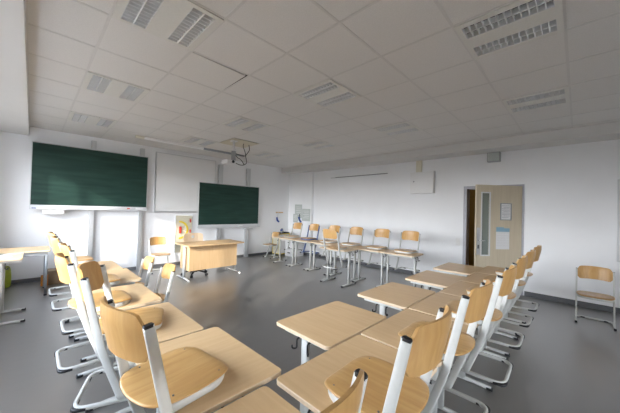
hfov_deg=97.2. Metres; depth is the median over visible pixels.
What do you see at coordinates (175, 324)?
school desk
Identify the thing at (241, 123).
ceiling lamp
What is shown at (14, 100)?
trim
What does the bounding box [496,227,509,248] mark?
poster
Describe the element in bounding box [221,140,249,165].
projector
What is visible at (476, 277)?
school desk
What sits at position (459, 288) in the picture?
school desk
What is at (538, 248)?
chair
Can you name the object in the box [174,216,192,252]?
panel
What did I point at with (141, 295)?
school desk
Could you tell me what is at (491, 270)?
school desk
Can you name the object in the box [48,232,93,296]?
chair
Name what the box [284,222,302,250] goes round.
chair
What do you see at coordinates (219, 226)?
chalk tray
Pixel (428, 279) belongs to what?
school desk
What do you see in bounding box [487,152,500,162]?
wall speaker
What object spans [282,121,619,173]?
beam
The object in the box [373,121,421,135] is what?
ceiling lamp
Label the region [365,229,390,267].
chair
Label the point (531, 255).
chair
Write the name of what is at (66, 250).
chair
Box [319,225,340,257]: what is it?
chair
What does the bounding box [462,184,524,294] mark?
door frame
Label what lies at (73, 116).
ceiling lamp
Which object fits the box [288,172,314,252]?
pillar
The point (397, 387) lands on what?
chair
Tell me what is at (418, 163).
duct
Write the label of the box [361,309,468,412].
school desk
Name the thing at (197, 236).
swivel chair
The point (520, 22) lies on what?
ceiling lamp
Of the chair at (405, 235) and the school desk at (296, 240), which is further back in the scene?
the school desk at (296, 240)
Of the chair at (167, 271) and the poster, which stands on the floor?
the chair at (167, 271)
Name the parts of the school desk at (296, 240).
leg, leg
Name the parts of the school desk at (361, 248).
leg, leg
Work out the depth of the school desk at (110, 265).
3.56 m
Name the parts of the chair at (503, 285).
seat frame, seat, post, post, backrest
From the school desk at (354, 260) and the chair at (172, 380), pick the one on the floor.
the school desk at (354, 260)
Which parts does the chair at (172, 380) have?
backrest, post, post, seat, seat frame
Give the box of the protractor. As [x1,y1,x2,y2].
[179,221,187,238]
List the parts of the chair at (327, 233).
post, backrest, seat, post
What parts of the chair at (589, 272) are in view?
post, seat, backrest, seat frame, post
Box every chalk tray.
[29,205,147,210]
[197,224,259,228]
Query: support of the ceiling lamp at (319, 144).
attached to the ceiling
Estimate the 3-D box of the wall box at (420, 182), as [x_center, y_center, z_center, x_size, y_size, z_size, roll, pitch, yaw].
[2.755,-0.582,6.717,0.570,0.530,0.118,1,-1,45]
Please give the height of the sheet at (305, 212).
0.420 m
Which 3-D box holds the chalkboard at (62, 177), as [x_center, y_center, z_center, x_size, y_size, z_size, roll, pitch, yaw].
[-4.694,0.035,5.968,0.200,2.940,2.005,1,-1,45]
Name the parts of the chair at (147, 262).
post, backrest, post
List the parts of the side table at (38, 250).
leg, leg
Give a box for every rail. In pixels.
[135,135,243,156]
[331,173,387,178]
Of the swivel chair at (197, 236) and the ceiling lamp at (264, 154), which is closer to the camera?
the swivel chair at (197, 236)
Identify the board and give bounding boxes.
[617,179,619,261]
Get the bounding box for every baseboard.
[11,251,272,283]
[312,254,619,313]
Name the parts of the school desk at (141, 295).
leg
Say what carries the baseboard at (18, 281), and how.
attached to the wall at (114, 231)
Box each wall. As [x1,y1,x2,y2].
[0,127,289,279]
[313,139,619,307]
[468,190,474,275]
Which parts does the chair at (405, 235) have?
post, seat, seat frame, backrest, post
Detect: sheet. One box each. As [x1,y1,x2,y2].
[0,252,23,255]
[293,214,297,221]
[295,205,301,217]
[302,209,309,220]
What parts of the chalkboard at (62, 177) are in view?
frame, post, post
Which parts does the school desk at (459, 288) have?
leg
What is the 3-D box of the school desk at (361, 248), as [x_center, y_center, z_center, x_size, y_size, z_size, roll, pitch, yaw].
[1.313,1.290,5.946,0.698,0.750,0.500,1,-1,45]
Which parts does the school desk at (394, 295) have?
leg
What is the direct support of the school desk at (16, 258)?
on the floor
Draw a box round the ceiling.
[25,0,619,167]
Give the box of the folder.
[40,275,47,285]
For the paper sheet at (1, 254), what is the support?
on the school desk at (16, 258)
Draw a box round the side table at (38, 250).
[0,246,50,295]
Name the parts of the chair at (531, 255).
seat, post, post, backrest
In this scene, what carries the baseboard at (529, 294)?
attached to the wall at (570, 191)
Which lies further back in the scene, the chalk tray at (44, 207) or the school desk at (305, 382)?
the chalk tray at (44, 207)
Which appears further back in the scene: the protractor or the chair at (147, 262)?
the protractor
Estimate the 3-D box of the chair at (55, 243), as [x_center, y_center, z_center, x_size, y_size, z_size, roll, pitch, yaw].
[-2.787,0.752,3.266,0.419,0.807,0.474,1,-1,45]
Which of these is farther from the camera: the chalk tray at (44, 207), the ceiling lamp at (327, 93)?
the chalk tray at (44, 207)
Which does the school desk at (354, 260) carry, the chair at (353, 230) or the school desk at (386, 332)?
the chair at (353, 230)
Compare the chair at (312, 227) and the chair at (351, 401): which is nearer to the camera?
the chair at (351, 401)
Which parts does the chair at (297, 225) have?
backrest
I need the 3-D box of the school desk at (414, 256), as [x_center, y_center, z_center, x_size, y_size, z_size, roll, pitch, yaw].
[1.812,1.297,5.455,0.698,0.750,0.500,1,-1,45]
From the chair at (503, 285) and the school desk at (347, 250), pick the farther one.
the school desk at (347, 250)
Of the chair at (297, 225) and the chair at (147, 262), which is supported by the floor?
the chair at (147, 262)
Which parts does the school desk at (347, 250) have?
leg, leg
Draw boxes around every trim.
[0,0,28,134]
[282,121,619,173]
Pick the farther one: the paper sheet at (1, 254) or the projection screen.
the projection screen
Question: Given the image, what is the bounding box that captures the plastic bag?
[5,263,10,287]
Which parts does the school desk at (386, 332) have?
leg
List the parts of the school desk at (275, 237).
leg, leg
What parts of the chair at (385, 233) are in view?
post, seat, seat frame, backrest, post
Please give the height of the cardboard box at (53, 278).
0.262 m
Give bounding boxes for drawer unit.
[285,240,303,256]
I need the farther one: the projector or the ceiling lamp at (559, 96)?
the projector
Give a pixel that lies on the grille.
(493, 156)
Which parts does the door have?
lock plate, pane, pane frame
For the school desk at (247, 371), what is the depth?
1.39 m
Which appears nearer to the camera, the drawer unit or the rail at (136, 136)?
the rail at (136, 136)
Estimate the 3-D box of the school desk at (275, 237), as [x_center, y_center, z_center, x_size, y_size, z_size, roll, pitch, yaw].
[-0.684,1.264,7.909,0.698,0.750,0.500,1,-1,45]
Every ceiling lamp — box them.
[67,112,117,127]
[81,71,149,102]
[111,0,223,50]
[180,137,218,146]
[221,116,269,131]
[253,152,281,158]
[293,79,360,107]
[300,140,336,149]
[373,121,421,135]
[454,0,563,59]
[502,86,569,113]
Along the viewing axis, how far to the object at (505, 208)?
5.32 m
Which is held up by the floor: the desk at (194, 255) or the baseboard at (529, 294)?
the desk at (194, 255)
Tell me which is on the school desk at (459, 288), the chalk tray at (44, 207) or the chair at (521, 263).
the chair at (521, 263)
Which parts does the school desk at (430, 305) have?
leg, leg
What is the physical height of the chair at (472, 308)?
0.807 m
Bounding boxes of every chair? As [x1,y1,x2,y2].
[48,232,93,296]
[50,236,99,311]
[54,253,131,373]
[59,243,120,334]
[70,261,163,412]
[100,296,227,412]
[135,256,153,286]
[147,237,170,273]
[154,263,175,304]
[181,233,207,277]
[263,232,279,258]
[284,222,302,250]
[300,224,319,253]
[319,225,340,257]
[320,368,367,412]
[321,229,346,269]
[325,305,451,412]
[342,227,363,261]
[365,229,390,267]
[393,231,419,273]
[398,279,492,412]
[442,265,516,386]
[466,255,527,349]
[483,250,535,327]
[495,245,541,311]
[575,265,616,330]
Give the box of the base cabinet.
[272,233,289,253]
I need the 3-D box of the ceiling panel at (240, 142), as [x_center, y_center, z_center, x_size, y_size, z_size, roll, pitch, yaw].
[-1.604,-1.431,6.194,0.632,0.012,0.632,1,-1,45]
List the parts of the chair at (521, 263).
seat, post, post, backrest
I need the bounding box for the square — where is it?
[182,218,190,232]
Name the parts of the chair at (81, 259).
backrest, seat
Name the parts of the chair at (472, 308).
seat, post, post, backrest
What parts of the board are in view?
panel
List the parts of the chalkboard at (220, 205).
post, frame, post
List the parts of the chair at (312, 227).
backrest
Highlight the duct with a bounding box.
[416,160,421,171]
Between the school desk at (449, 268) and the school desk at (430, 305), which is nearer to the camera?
the school desk at (430, 305)
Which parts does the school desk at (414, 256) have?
leg, leg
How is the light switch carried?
attached to the wall at (570, 191)
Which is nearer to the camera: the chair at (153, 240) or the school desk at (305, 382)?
the school desk at (305, 382)
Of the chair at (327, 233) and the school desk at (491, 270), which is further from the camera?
the chair at (327, 233)
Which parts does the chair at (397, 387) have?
seat frame, seat, post, backrest, post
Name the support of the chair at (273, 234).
on the floor
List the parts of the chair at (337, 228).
backrest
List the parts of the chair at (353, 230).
seat, backrest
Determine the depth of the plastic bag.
4.93 m
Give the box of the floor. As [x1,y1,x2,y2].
[0,254,619,412]
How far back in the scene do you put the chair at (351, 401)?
0.59 m
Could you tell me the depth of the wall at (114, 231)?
6.22 m
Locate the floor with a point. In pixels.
(562, 364)
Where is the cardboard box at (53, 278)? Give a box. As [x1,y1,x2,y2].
[47,268,62,284]
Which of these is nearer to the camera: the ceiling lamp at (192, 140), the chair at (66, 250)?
the chair at (66, 250)
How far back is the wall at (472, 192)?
7.73 m
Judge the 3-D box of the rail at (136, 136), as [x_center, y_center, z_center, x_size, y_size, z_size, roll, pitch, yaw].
[-2.759,-1.440,6.688,0.068,0.047,2.610,1,-1,45]
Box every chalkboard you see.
[29,140,148,269]
[197,164,259,256]
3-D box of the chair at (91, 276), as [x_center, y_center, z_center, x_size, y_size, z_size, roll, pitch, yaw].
[-1.240,0.773,1.808,0.474,0.807,0.419,2,-1,-25]
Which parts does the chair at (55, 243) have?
backrest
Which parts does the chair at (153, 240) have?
backrest, seat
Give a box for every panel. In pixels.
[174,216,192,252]
[219,138,257,147]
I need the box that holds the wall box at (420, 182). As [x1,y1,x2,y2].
[410,171,434,193]
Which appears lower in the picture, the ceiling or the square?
the square
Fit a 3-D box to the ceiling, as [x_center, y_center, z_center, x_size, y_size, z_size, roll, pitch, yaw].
[0.411,-1.434,3.992,10.260,0.030,6.359,1,-1,45]
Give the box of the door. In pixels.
[474,185,521,267]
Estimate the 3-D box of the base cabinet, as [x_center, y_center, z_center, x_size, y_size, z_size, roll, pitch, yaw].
[-0.991,1.283,9.409,0.396,0.735,0.457,1,-1,45]
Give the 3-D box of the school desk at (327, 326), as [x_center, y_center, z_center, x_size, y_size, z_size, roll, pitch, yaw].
[0.165,1.207,2.017,0.500,0.750,0.698,1,-1,45]
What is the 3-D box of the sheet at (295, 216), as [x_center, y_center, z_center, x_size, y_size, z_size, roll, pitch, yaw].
[-0.521,0.418,9.803,0.240,0.300,0.005,1,-1,45]
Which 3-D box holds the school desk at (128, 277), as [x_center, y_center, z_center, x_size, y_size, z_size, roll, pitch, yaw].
[-2.273,1.156,3.060,0.698,0.750,0.500,1,-1,45]
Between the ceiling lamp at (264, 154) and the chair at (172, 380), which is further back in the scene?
the ceiling lamp at (264, 154)
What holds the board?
attached to the wall at (570, 191)
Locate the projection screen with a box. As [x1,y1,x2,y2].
[154,152,215,212]
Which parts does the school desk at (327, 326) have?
leg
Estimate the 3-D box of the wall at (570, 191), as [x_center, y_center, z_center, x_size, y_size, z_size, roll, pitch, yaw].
[3.017,-0.020,6.661,10.238,3.479,0.200,1,-1,45]
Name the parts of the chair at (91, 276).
backrest, post, post, seat, seat frame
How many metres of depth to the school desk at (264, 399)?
1.12 m
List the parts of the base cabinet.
door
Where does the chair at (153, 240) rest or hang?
on the floor
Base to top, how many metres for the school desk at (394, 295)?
0.750 m
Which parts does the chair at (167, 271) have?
post, seat, backrest, post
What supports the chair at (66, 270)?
on the school desk at (141, 295)
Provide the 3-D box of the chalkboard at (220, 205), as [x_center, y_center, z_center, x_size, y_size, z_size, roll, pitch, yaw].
[-2.400,0.183,8.294,0.212,2.830,2.005,1,-1,45]
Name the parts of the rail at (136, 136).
rail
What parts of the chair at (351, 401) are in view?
post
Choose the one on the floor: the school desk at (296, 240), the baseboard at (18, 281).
the school desk at (296, 240)
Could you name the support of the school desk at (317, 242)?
on the floor
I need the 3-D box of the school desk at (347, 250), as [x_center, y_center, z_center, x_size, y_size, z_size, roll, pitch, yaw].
[0.613,1.271,5.918,0.698,0.750,0.500,1,-1,45]
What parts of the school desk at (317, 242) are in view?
leg, leg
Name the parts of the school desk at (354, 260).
leg, leg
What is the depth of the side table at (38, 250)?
4.59 m
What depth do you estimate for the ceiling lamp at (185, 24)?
2.16 m
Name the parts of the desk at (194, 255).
leg, panel, panel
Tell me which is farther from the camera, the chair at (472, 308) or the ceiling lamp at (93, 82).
the ceiling lamp at (93, 82)
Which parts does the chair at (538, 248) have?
seat, post, post, backrest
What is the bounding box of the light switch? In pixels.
[456,238,459,245]
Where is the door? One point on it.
(488, 198)
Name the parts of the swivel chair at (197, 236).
backrest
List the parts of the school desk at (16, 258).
leg, leg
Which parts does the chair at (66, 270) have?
backrest, post, post, seat, seat frame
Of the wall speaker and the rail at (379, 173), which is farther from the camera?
the rail at (379, 173)
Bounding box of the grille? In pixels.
[488,152,498,160]
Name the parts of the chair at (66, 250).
backrest, post, seat frame, seat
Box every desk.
[0,252,25,324]
[64,260,122,337]
[74,268,141,362]
[76,283,161,412]
[100,302,203,412]
[136,327,280,412]
[175,239,243,281]
[214,386,300,412]
[273,236,298,265]
[277,301,386,412]
[277,335,436,412]
[289,238,316,269]
[307,240,336,274]
[320,246,357,287]
[327,243,360,279]
[352,246,389,286]
[358,282,435,315]
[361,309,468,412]
[380,250,422,286]
[405,270,464,289]
[409,292,492,412]
[433,262,482,276]
[439,281,507,383]
[460,272,517,356]
[477,266,525,336]
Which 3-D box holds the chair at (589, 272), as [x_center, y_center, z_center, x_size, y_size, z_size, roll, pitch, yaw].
[4.188,1.313,4.021,0.419,0.807,0.474,1,-1,45]

